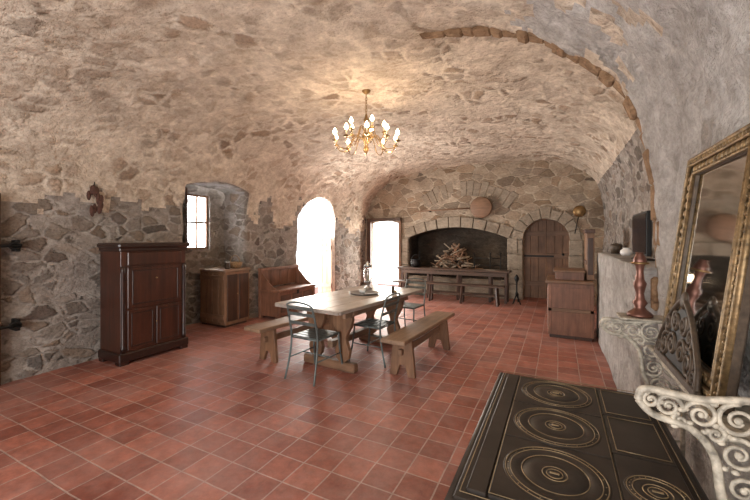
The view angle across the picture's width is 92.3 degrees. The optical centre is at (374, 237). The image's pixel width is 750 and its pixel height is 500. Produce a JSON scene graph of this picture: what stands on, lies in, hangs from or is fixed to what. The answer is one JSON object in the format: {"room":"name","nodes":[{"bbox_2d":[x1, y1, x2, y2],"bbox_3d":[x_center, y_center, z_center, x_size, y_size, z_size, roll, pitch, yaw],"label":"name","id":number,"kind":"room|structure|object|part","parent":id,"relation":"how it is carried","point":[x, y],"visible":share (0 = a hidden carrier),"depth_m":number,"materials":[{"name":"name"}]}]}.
{"room":"historic interior","nodes":[
{"label":"historic interior","id":0,"kind":"room"},
{"bbox_2d":[0,130,370,384],"bbox_3d":[-3.230,0.240,5.290,0.842,2.620,12.495,0,0,27],"label":"wall","id":1,"kind":"structure","parent":0,"point":[52,285],"depth_m":4.38,"materials":[{"name":"grey stone"}]},
{"bbox_2d":[0,193,21,385],"bbox_3d":[-3.925,0.515,3.342,0.131,1.930,0.951,0,0,27],"label":"door","id":2,"kind":"structure","parent":1,"relation":"in","point":[15,245],"depth_m":3.65,"materials":[{"name":"brown wood"}]},
{"bbox_2d":[86,182,103,216],"bbox_3d":[-3.381,-0.476,4.353,0.073,0.450,0.173,0,0,27],"label":"hanging ornament","id":3,"kind":"object","parent":1,"relation":"attached to","point":[94,190],"visible":1,"depth_m":4.34,"materials":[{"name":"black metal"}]},
{"bbox_2d":[318,238,331,293],"bbox_3d":[-1.279,0.740,9.192,0.415,1.480,0.060,0,0,27],"label":"door","id":4,"kind":"structure","parent":1,"relation":"in","point":[324,244],"depth_m":9.17,"materials":[{"name":"white glass"}]},
{"bbox_2d":[182,185,224,325],"bbox_3d":[-3.239,0.175,6.308,0.140,2.750,1.700,0,0,27],"label":"wall","id":5,"kind":"structure","parent":0,"point":[214,256],"depth_m":6.45,"materials":[{"name":"grey stone"}]},
{"bbox_2d":[185,187,188,250],"bbox_3d":[-3.086,-0.300,5.916,0.054,1.000,0.511,0,0,-27],"label":"window shutter","id":6,"kind":"object","parent":5,"relation":"attached to","point":[186,197],"visible":0.86,"depth_m":5.68,"materials":[{"name":"brown wood"}]},
{"bbox_2d":[188,194,207,248],"bbox_3d":[-3.187,-0.285,6.422,0.050,0.970,0.450,0,0,27],"label":"window","id":7,"kind":"structure","parent":5,"relation":"in","point":[198,204],"depth_m":6.44,"materials":[{"name":"clear glass"}]},
{"bbox_2d":[0,284,616,499],"bbox_3d":[-0.548,1.550,4.432,8.200,0.100,13.800,0,0,27],"label":"floor","id":8,"kind":"structure","parent":0,"point":[210,418],"depth_m":3.06,"materials":[{"name":"tile"}]},
{"bbox_2d":[97,242,189,366],"bbox_3d":[-2.961,0.780,4.662,0.490,1.440,0.910,0,0,27],"label":"cabinet","id":9,"kind":"object","parent":8,"relation":"on","point":[143,294],"visible":1,"depth_m":4.40,"materials":[{"name":"brown wood"}]},
{"bbox_2d":[200,266,250,327],"bbox_3d":[-2.629,1.015,6.342,0.657,0.970,0.565,0,0,27],"label":"base cabinet","id":10,"kind":"object","parent":8,"relation":"on","point":[224,293],"visible":0.97,"depth_m":6.13,"materials":[{"name":"brown wood"}]},
{"bbox_2d":[225,261,229,268],"bbox_3d":[-2.512,0.462,6.128,0.089,0.132,0.089,0,0,-10],"label":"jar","id":11,"kind":"object","parent":10,"relation":"on","point":[227,265],"visible":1,"depth_m":6.09,"materials":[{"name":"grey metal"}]},
{"bbox_2d":[227,255,242,267],"bbox_3d":[-2.478,0.415,6.369,0.260,0.226,0.260,0,0,27],"label":"wicker basket","id":12,"kind":"object","parent":10,"relation":"on","point":[237,264],"visible":0.9,"depth_m":6.28,"materials":[{"name":"brown wicker"}]},
{"bbox_2d":[258,265,315,318],"bbox_3d":[-1.717,1.035,7.126,0.530,0.930,1.120,0,0,27],"label":"wooden chest","id":13,"kind":"object","parent":8,"relation":"on","point":[268,295],"visible":0.76,"depth_m":6.87,"materials":[{"name":"red wood"}]},
{"bbox_2d":[244,311,337,362],"bbox_3d":[-0.992,1.275,4.882,0.299,0.450,1.650,0,0,33],"label":"wooden bench","id":14,"kind":"object","parent":8,"relation":"on","point":[268,342],"visible":0.63,"depth_m":4.42,"materials":[{"name":"brown wood"}]},
{"bbox_2d":[284,301,342,386],"bbox_3d":[-0.666,1.078,3.941,0.442,0.849,0.544,0,0,31],"label":"metal chair","id":15,"kind":"object","parent":8,"relation":"on","point":[315,334],"visible":0.99,"depth_m":3.84,"materials":[{"name":"green paint"}]},
{"bbox_2d":[275,285,422,373],"bbox_3d":[-0.229,1.120,4.662,0.959,0.760,1.940,0,0,33],"label":"dining table","id":16,"kind":"object","parent":8,"relation":"on","point":[342,305],"visible":0.66,"depth_m":4.24,"materials":[{"name":"brown wood"}]},
{"bbox_2d":[349,290,378,295],"bbox_3d":[-0.143,0.728,4.786,0.410,0.020,0.408,0,0,27],"label":"serving tray","id":17,"kind":"object","parent":16,"relation":"on","point":[355,292],"visible":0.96,"depth_m":4.80,"materials":[{"name":"grey metal"}]},
{"bbox_2d":[363,262,371,288],"bbox_3d":[-0.103,0.538,5.238,0.130,0.400,0.130,0,0,27],"label":"hurricane lantern","id":18,"kind":"object","parent":16,"relation":"on","point":[367,276],"visible":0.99,"depth_m":5.20,"materials":[{"name":"grey metal"}]},
{"bbox_2d":[349,292,400,367],"bbox_3d":[0.016,1.078,4.456,0.544,0.849,0.442,0,0,31],"label":"metal chair","id":19,"kind":"object","parent":8,"relation":"on","point":[369,323],"visible":0.88,"depth_m":4.38,"materials":[{"name":"green paint"}]},
{"bbox_2d":[398,278,425,325],"bbox_3d":[0.543,1.078,5.684,0.442,0.849,0.544,0,0,33],"label":"metal chair","id":20,"kind":"object","parent":8,"relation":"on","point":[407,305],"visible":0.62,"depth_m":5.76,"materials":[{"name":"green paint"}]},
{"bbox_2d":[381,311,454,378],"bbox_3d":[0.588,1.275,4.414,0.299,0.450,1.650,0,0,30],"label":"wooden bench","id":21,"kind":"object","parent":8,"relation":"on","point":[434,326],"visible":1,"depth_m":4.04,"materials":[{"name":"brown wood"}]},
{"bbox_2d":[392,279,504,306],"bbox_3d":[1.670,1.281,8.509,2.650,0.442,0.240,0,0,27],"label":"bench","id":22,"kind":"object","parent":8,"relation":"on","point":[431,286],"visible":0.82,"depth_m":8.31,"materials":[{"name":"brown wood"}]},
{"bbox_2d":[397,266,511,303],"bbox_3d":[1.892,1.127,8.924,2.770,0.745,0.380,0,0,27],"label":"serving table","id":23,"kind":"object","parent":8,"relation":"on","point":[429,271],"visible":0.73,"depth_m":8.69,"materials":[{"name":"brown wood"}]},
{"bbox_2d":[411,254,420,266],"bbox_3d":[1.064,0.589,9.357,0.280,0.329,0.280,0,0,27],"label":"cauldron","id":24,"kind":"object","parent":23,"relation":"on","point":[414,262],"visible":0.98,"depth_m":9.26,"materials":[{"name":"black metal"}]},
{"bbox_2d":[401,217,517,298],"bbox_3d":[2.286,0.469,9.806,3.070,2.061,0.950,0,0,27],"label":"fireplace","id":25,"kind":"object","parent":8,"relation":"on","point":[481,242],"depth_m":9.76,"materials":[{"name":"stone"}]},
{"bbox_2d":[430,243,482,271],"bbox_3d":[2.172,0.561,9.870,1.522,0.876,0.457,0,0,27],"label":"firewood pile","id":26,"kind":"object","parent":25,"relation":"in","point":[451,263],"visible":0.7,"depth_m":9.82,"materials":[{"name":"brown wood"}]},
{"bbox_3d":[2.206,0.703,9.561,2.200,0.655,0.050,0,0,27],"label":"fire grate","id":27,"kind":"part","parent":25,"relation":"part of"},
{"bbox_2d":[512,274,520,304],"bbox_3d":[3.265,1.162,8.259,0.186,0.684,0.383,0,0,27],"label":"andiron","id":28,"kind":"object","parent":8,"relation":"on","point":[516,277],"visible":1,"depth_m":8.12,"materials":[{"name":"black metal"}]},
{"bbox_2d":[546,267,593,340],"bbox_3d":[3.080,0.995,5.726,0.630,1.010,0.960,0,0,27],"label":"cabinet","id":29,"kind":"object","parent":8,"relation":"on","point":[570,297],"visible":0.95,"depth_m":5.33,"materials":[{"name":"brown wood"}]},
{"bbox_2d":[583,229,594,279],"bbox_3d":[3.309,0.250,5.575,0.135,0.760,0.540,0,0,27],"label":"wooden panel","id":30,"kind":"object","parent":29,"relation":"on","point":[589,233],"depth_m":5.35,"materials":[{"name":"brown wood"}]},
{"bbox_2d":[444,372,708,499],"bbox_3d":[0.721,1.100,1.316,0.659,0.800,1.058,0,0,27],"label":"stove","id":31,"kind":"object","parent":8,"relation":"on","point":[532,438],"visible":1,"depth_m":1.19,"materials":[{"name":"black metal"}]},
{"bbox_2d":[599,312,749,499],"bbox_3d":[1.158,0.953,1.433,0.374,1.095,1.115,0,0,27],"label":"console","id":32,"kind":"object","parent":8,"relation":"on","point":[734,427],"visible":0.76,"depth_m":0.99},
{"bbox_2d":[626,252,653,318],"bbox_3d":[1.369,0.239,1.861,0.116,0.330,0.116,0,0,27],"label":"candlestick","id":33,"kind":"object","parent":32,"relation":"on","point":[639,310],"visible":1,"depth_m":1.84,"materials":[{"name":"brown wood"}]},
{"bbox_2d":[654,292,701,395],"bbox_3d":[1.200,0.372,1.420,0.057,0.324,0.560,0,0,27],"label":"carved fretwork","id":34,"kind":"object","parent":32,"relation":"on","point":[677,342],"visible":1,"depth_m":1.37,"materials":[{"name":"black metal"}]},
{"bbox_2d":[662,123,749,414],"bbox_3d":[1.257,0.087,1.369,0.155,0.896,0.703,0,0,27],"label":"ornate mirror","id":35,"kind":"object","parent":32,"relation":"on","point":[711,258],"visible":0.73,"depth_m":1.26,"materials":[{"name":"gold glass"}]},
{"bbox_2d":[0,0,749,237],"bbox_3d":[-0.315,-0.968,3.805,5.861,1.937,12.496,0,0,27],"label":"ceiling","id":36,"kind":"structure","parent":0,"point":[257,90],"depth_m":3.74,"materials":[{"name":"beige stone"}]},
{"bbox_2d":[332,89,400,155],"bbox_3d":[-0.113,-1.500,4.603,0.876,0.880,0.885,0,0,27],"label":"chandelier","id":37,"kind":"object","parent":36,"relation":"hanging from","point":[366,137],"visible":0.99,"depth_m":4.56,"materials":[{"name":"gold metal"}]},
{"bbox_2d":[365,159,604,304],"bbox_3d":[2.570,-0.273,9.670,6.400,3.655,0.835,0,0,27],"label":"wall","id":38,"kind":"structure","parent":0,"point":[538,183],"depth_m":8.97,"materials":[{"name":"stone"}]},
{"bbox_2d":[367,218,401,286],"bbox_3d":[0.375,0.465,10.572,1.070,2.070,0.620,0,0,27],"label":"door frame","id":39,"kind":"structure","parent":38,"relation":"in","point":[369,220],"depth_m":10.33,"materials":[{"name":"brown wood"}]},
{"bbox_2d":[415,197,491,217],"bbox_3d":[2.023,-0.769,9.434,2.040,0.538,0.152,0,0,27],"label":"peel","id":40,"kind":"object","parent":38,"relation":"attached to","point":[480,207],"visible":1,"depth_m":9.04,"materials":[{"name":"brown wood"}]},
{"bbox_2d":[420,181,518,208],"bbox_3d":[2.326,-1.121,9.385,2.657,0.788,0.084,0,0,27],"label":"trim","id":41,"kind":"structure","parent":38,"relation":"attached to","point":[467,187],"depth_m":9.25,"materials":[{"name":"stone"}]},
{"bbox_2d":[524,219,569,298],"bbox_3d":[4.227,0.450,8.901,1.250,2.100,0.160,0,0,27],"label":"door","id":42,"kind":"structure","parent":38,"relation":"in","point":[546,246],"depth_m":8.93,"materials":[{"name":"brown wood"}]},
{"bbox_2d":[512,206,582,298],"bbox_3d":[4.030,0.369,8.492,1.529,2.222,0.108,0,0,27],"label":"trim","id":43,"kind":"structure","parent":38,"relation":"attached to","point":[575,246],"depth_m":8.41,"materials":[{"name":"stone"}]},
{"bbox_2d":[573,205,585,233],"bbox_3d":[4.605,-0.414,8.114,0.260,0.632,0.160,0,0,27],"label":"pan","id":44,"kind":"object","parent":38,"relation":"attached to","point":[579,211],"visible":1,"depth_m":8.05,"materials":[{"name":"gold metal"}]},
{"bbox_2d":[603,217,749,499],"bbox_3d":[2.144,0.671,2.552,0.341,1.759,12.498,0,0,29],"label":"wall","id":45,"kind":"structure","parent":0,"point":[696,456],"depth_m":1.76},
{"bbox_2d":[419,26,659,310],"bbox_3d":[1.233,-0.736,2.869,1.868,2.480,0.168,0,0,27],"label":"trim","id":46,"kind":"structure","parent":45,"relation":"attached to","point":[525,37],"depth_m":2.67,"materials":[{"name":"stone"}]},
{"bbox_2d":[597,252,658,401],"bbox_3d":[2.837,0.860,3.917,0.498,1.335,3.324,0,0,27],"label":"wall ledge","id":47,"kind":"object","parent":45,"relation":"attached to","point":[616,275],"visible":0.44,"depth_m":3.40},
{"bbox_2d":[610,243,622,253],"bbox_3d":[3.085,0.130,4.601,0.140,0.140,0.140,0,0,27],"label":"lidded pot","id":48,"kind":"object","parent":47,"relation":"on","point":[615,248],"visible":0.94,"depth_m":4.55,"materials":[{"name":"brown ceramic"}]},
{"bbox_2d":[620,248,632,255],"bbox_3d":[2.830,0.155,4.057,0.120,0.090,0.120,0,0,27],"label":"ceramic jug","id":49,"kind":"object","parent":47,"relation":"on","point":[625,251],"visible":0.98,"depth_m":4.02,"materials":[{"name":"ceramic"}]},
{"bbox_2d":[631,210,654,260],"bbox_3d":[2.454,-0.015,3.295,0.140,0.430,0.660,0,0,27],"label":"television","id":50,"kind":"object","parent":47,"relation":"on","point":[641,222],"visible":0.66,"depth_m":3.15,"materials":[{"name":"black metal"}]}
]}

